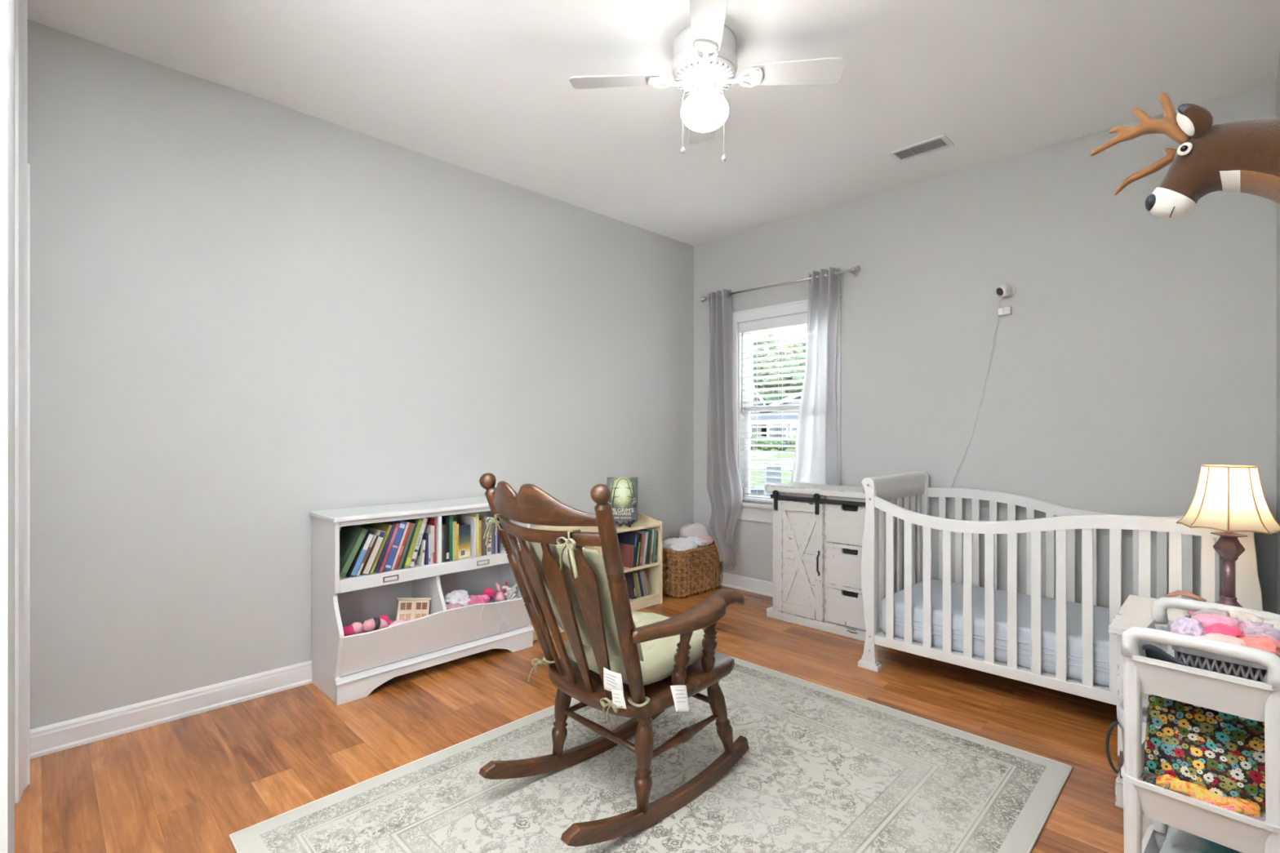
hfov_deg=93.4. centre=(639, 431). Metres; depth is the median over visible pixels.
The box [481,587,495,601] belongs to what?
ball
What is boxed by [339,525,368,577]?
book
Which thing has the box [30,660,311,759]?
baseboard
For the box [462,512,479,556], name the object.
book
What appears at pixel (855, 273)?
curtain rod
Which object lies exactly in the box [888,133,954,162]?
ceiling vent
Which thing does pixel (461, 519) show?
book
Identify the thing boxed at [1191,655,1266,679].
cloth
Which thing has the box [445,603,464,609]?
blanket
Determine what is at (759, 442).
shrub
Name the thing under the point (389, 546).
book
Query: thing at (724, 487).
curtain
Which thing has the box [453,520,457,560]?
book
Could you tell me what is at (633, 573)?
book
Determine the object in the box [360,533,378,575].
book
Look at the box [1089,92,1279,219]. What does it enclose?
head
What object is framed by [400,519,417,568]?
book
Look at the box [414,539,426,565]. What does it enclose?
book
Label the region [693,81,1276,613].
wall
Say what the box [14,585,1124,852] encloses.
floor
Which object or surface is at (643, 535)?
book
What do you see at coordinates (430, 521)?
book
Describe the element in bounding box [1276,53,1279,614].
wall
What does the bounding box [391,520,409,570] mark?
book
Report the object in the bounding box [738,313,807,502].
window blind
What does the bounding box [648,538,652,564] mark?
book
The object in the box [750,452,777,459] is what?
driveway
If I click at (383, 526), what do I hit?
book
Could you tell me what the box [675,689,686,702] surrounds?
tag
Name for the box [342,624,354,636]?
ball
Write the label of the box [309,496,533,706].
bookcase
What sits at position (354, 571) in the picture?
book
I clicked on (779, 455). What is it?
ground
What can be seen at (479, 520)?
book
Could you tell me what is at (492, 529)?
book
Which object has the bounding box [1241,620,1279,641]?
sock
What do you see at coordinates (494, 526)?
book
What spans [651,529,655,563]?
book
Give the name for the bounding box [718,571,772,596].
baseboard
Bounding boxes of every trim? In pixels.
[14,0,27,803]
[27,163,30,785]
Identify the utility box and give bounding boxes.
[762,465,782,497]
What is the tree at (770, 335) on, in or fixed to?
on the hill
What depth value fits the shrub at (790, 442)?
53.74 m
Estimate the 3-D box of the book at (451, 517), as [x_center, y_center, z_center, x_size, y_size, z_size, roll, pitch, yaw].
[-1.046,0.547,3.171,0.211,0.232,0.019,0,0,45]
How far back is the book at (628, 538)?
4.12 m
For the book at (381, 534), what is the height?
0.198 m
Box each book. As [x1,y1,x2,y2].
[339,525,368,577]
[345,530,370,577]
[350,533,373,576]
[355,533,377,576]
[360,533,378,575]
[362,525,386,574]
[368,522,392,573]
[373,521,395,573]
[378,521,399,572]
[383,520,406,570]
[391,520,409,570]
[393,522,412,569]
[397,520,415,568]
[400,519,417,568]
[404,518,422,568]
[408,517,427,567]
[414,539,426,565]
[422,532,428,564]
[423,524,432,564]
[424,532,430,564]
[425,517,435,563]
[426,524,434,564]
[441,515,453,561]
[441,516,448,561]
[441,524,444,562]
[442,524,445,562]
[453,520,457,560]
[453,521,453,560]
[456,514,475,556]
[457,524,458,559]
[458,524,470,559]
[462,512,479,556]
[479,515,491,555]
[479,518,484,555]
[479,520,480,555]
[484,523,486,555]
[491,524,493,554]
[493,523,499,553]
[493,525,495,554]
[495,530,497,553]
[606,477,637,521]
[617,532,636,567]
[618,542,634,568]
[624,572,635,599]
[626,531,642,566]
[627,572,636,599]
[630,571,639,598]
[631,530,647,565]
[632,571,641,597]
[633,569,644,596]
[634,534,639,567]
[636,529,648,564]
[636,542,640,566]
[638,528,651,564]
[638,569,648,595]
[639,533,644,565]
[640,568,650,595]
[640,572,646,596]
[644,528,654,563]
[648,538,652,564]
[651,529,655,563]
[653,530,656,563]
[654,530,658,562]
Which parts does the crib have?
post, post, rail, rail, rail, post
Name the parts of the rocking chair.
post, crest rail, rail, leg, post, seat, leg, arm post, armrest, arm post, leg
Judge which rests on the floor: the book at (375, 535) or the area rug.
the area rug
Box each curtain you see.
[706,288,742,572]
[790,266,840,485]
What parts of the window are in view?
sill, sash, sash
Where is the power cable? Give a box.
[946,297,1003,502]
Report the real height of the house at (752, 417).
3.493 m
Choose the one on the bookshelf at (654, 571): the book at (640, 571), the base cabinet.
the book at (640, 571)
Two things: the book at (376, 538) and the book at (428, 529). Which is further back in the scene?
the book at (428, 529)
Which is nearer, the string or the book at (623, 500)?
the string
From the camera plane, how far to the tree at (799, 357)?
99.13 m
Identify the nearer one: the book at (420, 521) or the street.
the book at (420, 521)
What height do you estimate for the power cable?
1.372 m
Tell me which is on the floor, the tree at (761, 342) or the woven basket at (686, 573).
the woven basket at (686, 573)
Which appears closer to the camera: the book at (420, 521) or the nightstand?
the nightstand
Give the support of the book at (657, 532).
on the bookshelf at (654, 571)
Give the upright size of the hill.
21.548 m
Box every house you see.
[750,385,764,413]
[750,415,767,448]
[758,414,798,448]
[760,391,800,413]
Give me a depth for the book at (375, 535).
2.80 m
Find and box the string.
[480,604,504,634]
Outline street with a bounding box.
[750,460,794,472]
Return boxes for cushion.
[483,513,644,709]
[528,611,718,722]
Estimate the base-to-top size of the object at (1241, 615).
0.058 m
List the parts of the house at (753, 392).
rake trim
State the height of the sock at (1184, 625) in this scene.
0.065 m
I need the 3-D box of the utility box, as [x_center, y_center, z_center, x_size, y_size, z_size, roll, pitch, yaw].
[3.305,1.270,15.045,0.402,0.880,0.402,0,0,0]
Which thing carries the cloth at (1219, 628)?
on the cloth at (1228, 664)
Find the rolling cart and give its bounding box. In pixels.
[1120,596,1279,852]
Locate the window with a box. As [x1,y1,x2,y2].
[732,293,842,523]
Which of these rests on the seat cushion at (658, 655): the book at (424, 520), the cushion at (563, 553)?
the cushion at (563, 553)
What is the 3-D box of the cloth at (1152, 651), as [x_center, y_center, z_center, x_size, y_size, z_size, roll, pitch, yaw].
[1.272,0.532,1.351,0.164,0.096,0.202,0,0,-41]
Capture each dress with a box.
[466,595,480,605]
[478,594,490,603]
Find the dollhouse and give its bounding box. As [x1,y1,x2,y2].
[395,597,431,620]
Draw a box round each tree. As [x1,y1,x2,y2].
[752,336,768,387]
[752,354,771,404]
[755,353,782,405]
[765,333,784,361]
[773,344,793,367]
[775,358,804,397]
[791,343,803,369]
[796,351,805,378]
[798,337,805,352]
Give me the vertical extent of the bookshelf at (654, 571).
0.622 m
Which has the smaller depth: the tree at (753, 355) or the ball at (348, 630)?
the ball at (348, 630)
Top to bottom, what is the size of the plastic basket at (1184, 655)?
0.103 m
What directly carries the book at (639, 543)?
on the bookshelf at (654, 571)
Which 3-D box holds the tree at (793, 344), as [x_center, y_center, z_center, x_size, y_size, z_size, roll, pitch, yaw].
[29.516,-12.545,113.959,5.233,9.071,4.383,0,0,45]
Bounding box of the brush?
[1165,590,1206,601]
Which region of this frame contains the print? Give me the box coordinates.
[605,673,617,687]
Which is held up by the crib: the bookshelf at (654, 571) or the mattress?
the mattress
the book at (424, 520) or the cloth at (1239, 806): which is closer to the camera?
the cloth at (1239, 806)
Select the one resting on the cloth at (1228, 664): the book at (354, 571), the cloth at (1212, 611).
the cloth at (1212, 611)
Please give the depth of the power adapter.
3.34 m
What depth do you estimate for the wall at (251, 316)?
2.77 m
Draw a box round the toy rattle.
[378,614,393,625]
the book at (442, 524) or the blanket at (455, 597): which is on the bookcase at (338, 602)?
the book at (442, 524)
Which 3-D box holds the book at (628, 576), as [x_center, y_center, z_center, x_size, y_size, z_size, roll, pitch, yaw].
[-0.113,1.047,4.141,0.170,0.180,0.047,0,0,45]
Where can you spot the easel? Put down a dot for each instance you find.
(628, 524)
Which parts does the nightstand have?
leg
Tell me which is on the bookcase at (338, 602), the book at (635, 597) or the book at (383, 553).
the book at (383, 553)
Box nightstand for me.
[1108,595,1190,808]
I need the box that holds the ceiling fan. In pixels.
[568,0,845,161]
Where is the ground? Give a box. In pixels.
[750,448,795,496]
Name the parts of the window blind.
rail, ladder cord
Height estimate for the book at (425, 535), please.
0.155 m
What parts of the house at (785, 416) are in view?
pane, pane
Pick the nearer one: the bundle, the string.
the bundle
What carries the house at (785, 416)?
on the ground
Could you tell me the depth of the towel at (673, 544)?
4.47 m
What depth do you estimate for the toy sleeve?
2.85 m
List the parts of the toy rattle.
bulb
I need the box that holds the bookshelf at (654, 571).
[529,512,662,640]
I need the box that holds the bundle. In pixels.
[1140,772,1170,789]
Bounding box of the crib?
[857,471,1262,705]
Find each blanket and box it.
[444,590,470,606]
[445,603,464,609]
[679,522,708,537]
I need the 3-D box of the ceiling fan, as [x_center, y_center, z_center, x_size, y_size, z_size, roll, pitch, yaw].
[0.253,-1.287,2.360,0.815,0.483,0.815,0,0,-41]
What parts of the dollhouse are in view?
frame, frame, frame, frame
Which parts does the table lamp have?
lamp shade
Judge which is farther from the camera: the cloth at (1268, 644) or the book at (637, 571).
the book at (637, 571)
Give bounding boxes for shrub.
[753,435,775,450]
[773,440,787,450]
[786,434,795,448]
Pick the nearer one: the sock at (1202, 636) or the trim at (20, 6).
the sock at (1202, 636)
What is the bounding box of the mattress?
[880,578,1109,687]
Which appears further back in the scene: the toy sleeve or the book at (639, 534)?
the book at (639, 534)
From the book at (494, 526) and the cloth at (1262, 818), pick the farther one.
the book at (494, 526)
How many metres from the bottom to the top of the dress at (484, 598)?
0.065 m
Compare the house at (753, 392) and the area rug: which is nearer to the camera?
the area rug
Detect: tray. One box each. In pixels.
[1120,727,1279,852]
[1122,617,1279,722]
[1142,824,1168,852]
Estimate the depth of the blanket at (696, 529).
4.63 m
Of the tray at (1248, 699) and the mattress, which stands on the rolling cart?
the tray at (1248, 699)
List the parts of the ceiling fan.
blade, pull chain, blade, globe, blade, blade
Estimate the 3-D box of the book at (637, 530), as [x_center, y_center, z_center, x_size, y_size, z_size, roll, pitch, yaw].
[-0.029,0.803,4.224,0.200,0.227,0.046,0,0,45]
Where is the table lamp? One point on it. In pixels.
(1229, 499)
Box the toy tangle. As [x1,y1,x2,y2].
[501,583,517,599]
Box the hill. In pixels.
[762,386,790,405]
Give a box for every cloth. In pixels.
[388,619,408,626]
[1142,644,1266,682]
[1155,774,1260,817]
[1191,608,1238,619]
[1191,613,1246,632]
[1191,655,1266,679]
[1202,622,1245,638]
[1238,635,1279,655]
[1240,812,1266,822]
[1262,619,1279,630]
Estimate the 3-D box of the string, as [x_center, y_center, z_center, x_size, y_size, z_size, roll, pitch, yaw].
[-0.783,0.993,3.184,0.026,0.185,0.143,0,0,39]
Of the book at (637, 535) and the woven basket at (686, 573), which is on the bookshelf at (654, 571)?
the book at (637, 535)
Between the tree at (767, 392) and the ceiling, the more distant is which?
the tree at (767, 392)
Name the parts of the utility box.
lid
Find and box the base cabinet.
[764,482,911,641]
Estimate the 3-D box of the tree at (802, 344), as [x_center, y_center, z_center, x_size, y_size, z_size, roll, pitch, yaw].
[33.116,-14.412,121.248,5.507,9.024,4.858,0,0,45]
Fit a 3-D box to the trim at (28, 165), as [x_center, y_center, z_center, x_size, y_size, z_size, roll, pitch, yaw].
[-2.111,0.145,2.062,0.020,2.130,0.034,0,0,45]
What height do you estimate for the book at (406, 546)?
0.217 m
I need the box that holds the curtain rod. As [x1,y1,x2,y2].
[700,265,860,302]
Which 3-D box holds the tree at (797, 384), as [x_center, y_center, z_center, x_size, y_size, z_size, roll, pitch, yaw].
[23.587,-6.856,92.750,5.150,9.032,4.715,0,0,45]
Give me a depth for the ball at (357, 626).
2.79 m
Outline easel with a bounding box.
[614,519,635,527]
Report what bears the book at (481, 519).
on the bookcase at (338, 602)
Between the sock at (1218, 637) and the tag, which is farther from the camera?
the tag
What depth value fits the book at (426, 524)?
3.03 m
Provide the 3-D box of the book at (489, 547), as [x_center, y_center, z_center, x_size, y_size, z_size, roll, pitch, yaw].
[-0.879,0.564,3.317,0.181,0.200,0.026,0,0,45]
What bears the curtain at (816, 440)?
hanging from the curtain rod
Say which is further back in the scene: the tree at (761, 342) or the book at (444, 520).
the tree at (761, 342)
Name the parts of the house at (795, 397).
rake trim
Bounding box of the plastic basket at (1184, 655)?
[1171,615,1279,683]
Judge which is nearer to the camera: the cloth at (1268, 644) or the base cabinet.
the cloth at (1268, 644)
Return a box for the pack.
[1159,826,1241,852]
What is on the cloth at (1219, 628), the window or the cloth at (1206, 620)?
the cloth at (1206, 620)
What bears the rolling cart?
on the floor
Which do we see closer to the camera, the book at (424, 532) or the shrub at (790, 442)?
the book at (424, 532)
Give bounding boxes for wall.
[27,19,693,729]
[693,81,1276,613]
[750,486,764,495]
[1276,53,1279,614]
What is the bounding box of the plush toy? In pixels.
[492,581,508,600]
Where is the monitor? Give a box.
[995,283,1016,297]
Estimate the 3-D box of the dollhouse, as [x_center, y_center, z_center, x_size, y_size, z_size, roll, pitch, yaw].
[-1.157,0.908,3.075,0.170,0.156,0.143,0,0,-23]
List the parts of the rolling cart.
post, post, post, post, post, handle, handle, post, post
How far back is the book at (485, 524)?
3.24 m
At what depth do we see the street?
30.28 m
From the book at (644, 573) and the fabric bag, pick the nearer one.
the fabric bag
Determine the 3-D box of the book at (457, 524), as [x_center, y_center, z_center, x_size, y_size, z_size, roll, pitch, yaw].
[-1.008,0.571,3.188,0.181,0.185,0.010,0,0,45]
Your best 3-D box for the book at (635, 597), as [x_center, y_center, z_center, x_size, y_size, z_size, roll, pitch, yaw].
[-0.101,1.046,4.152,0.171,0.184,0.047,0,0,45]
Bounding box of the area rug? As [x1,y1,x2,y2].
[228,656,1072,852]
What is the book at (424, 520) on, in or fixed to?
on the bookcase at (338, 602)
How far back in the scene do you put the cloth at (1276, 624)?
1.40 m
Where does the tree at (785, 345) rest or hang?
on the hill
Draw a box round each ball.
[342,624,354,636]
[351,622,363,634]
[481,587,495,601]
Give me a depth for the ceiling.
2.58 m
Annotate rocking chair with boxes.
[479,473,749,847]
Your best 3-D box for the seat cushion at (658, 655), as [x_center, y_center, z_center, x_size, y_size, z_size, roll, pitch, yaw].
[-0.018,0.777,2.064,0.500,0.189,0.580,0,0,-44]
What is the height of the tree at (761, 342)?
10.114 m
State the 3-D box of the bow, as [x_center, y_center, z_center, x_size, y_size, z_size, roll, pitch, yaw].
[1.887,0.609,2.029,0.067,0.031,0.067,0,0,45]
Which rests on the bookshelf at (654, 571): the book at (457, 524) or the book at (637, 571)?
the book at (637, 571)
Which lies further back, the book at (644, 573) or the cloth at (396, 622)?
the book at (644, 573)
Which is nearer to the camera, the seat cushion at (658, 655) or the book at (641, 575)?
the seat cushion at (658, 655)
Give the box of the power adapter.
[998,306,1011,315]
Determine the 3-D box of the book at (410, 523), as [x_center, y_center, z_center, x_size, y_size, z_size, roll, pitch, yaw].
[-1.218,0.553,2.990,0.201,0.221,0.092,0,0,45]
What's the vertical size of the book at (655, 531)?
0.225 m
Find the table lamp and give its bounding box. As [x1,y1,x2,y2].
[1176,464,1279,608]
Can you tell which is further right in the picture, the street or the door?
the street
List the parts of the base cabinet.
cross rail, door frame, barn door, handle, sliding rail, drawer, drawer, drawer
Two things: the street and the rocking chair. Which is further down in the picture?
the rocking chair
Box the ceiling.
[27,0,1279,245]
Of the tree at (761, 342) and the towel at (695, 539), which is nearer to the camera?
the towel at (695, 539)
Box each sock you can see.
[697,534,713,546]
[1170,617,1205,635]
[1191,631,1206,638]
[1202,633,1246,645]
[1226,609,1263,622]
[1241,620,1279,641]
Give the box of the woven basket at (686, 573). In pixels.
[662,541,720,598]
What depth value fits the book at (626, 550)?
4.08 m
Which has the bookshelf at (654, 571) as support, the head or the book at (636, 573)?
the book at (636, 573)
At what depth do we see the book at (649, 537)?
4.17 m
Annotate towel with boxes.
[662,537,697,554]
[686,536,709,548]
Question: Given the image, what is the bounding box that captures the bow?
[1186,610,1195,615]
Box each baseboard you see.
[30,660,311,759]
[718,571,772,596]
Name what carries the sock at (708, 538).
on the towel at (695, 539)
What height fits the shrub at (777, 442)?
1.062 m
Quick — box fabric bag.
[1143,693,1265,813]
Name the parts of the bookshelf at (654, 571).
panel, shelf, shelf, panel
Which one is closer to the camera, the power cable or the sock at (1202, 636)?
the sock at (1202, 636)
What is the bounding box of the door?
[0,0,14,852]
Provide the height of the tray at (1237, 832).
0.085 m
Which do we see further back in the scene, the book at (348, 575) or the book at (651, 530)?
the book at (651, 530)
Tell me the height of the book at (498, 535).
0.155 m
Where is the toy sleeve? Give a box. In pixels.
[363,617,388,631]
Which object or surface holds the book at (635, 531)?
on the bookshelf at (654, 571)
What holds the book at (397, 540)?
on the bookcase at (338, 602)
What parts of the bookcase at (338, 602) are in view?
panel, panel, rail, shelf rail, shelf, moulding, panel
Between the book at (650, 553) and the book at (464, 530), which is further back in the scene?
the book at (650, 553)
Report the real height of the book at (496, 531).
0.150 m
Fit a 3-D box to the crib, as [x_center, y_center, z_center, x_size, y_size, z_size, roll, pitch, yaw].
[1.918,0.721,2.864,1.470,0.978,0.784,0,0,45]

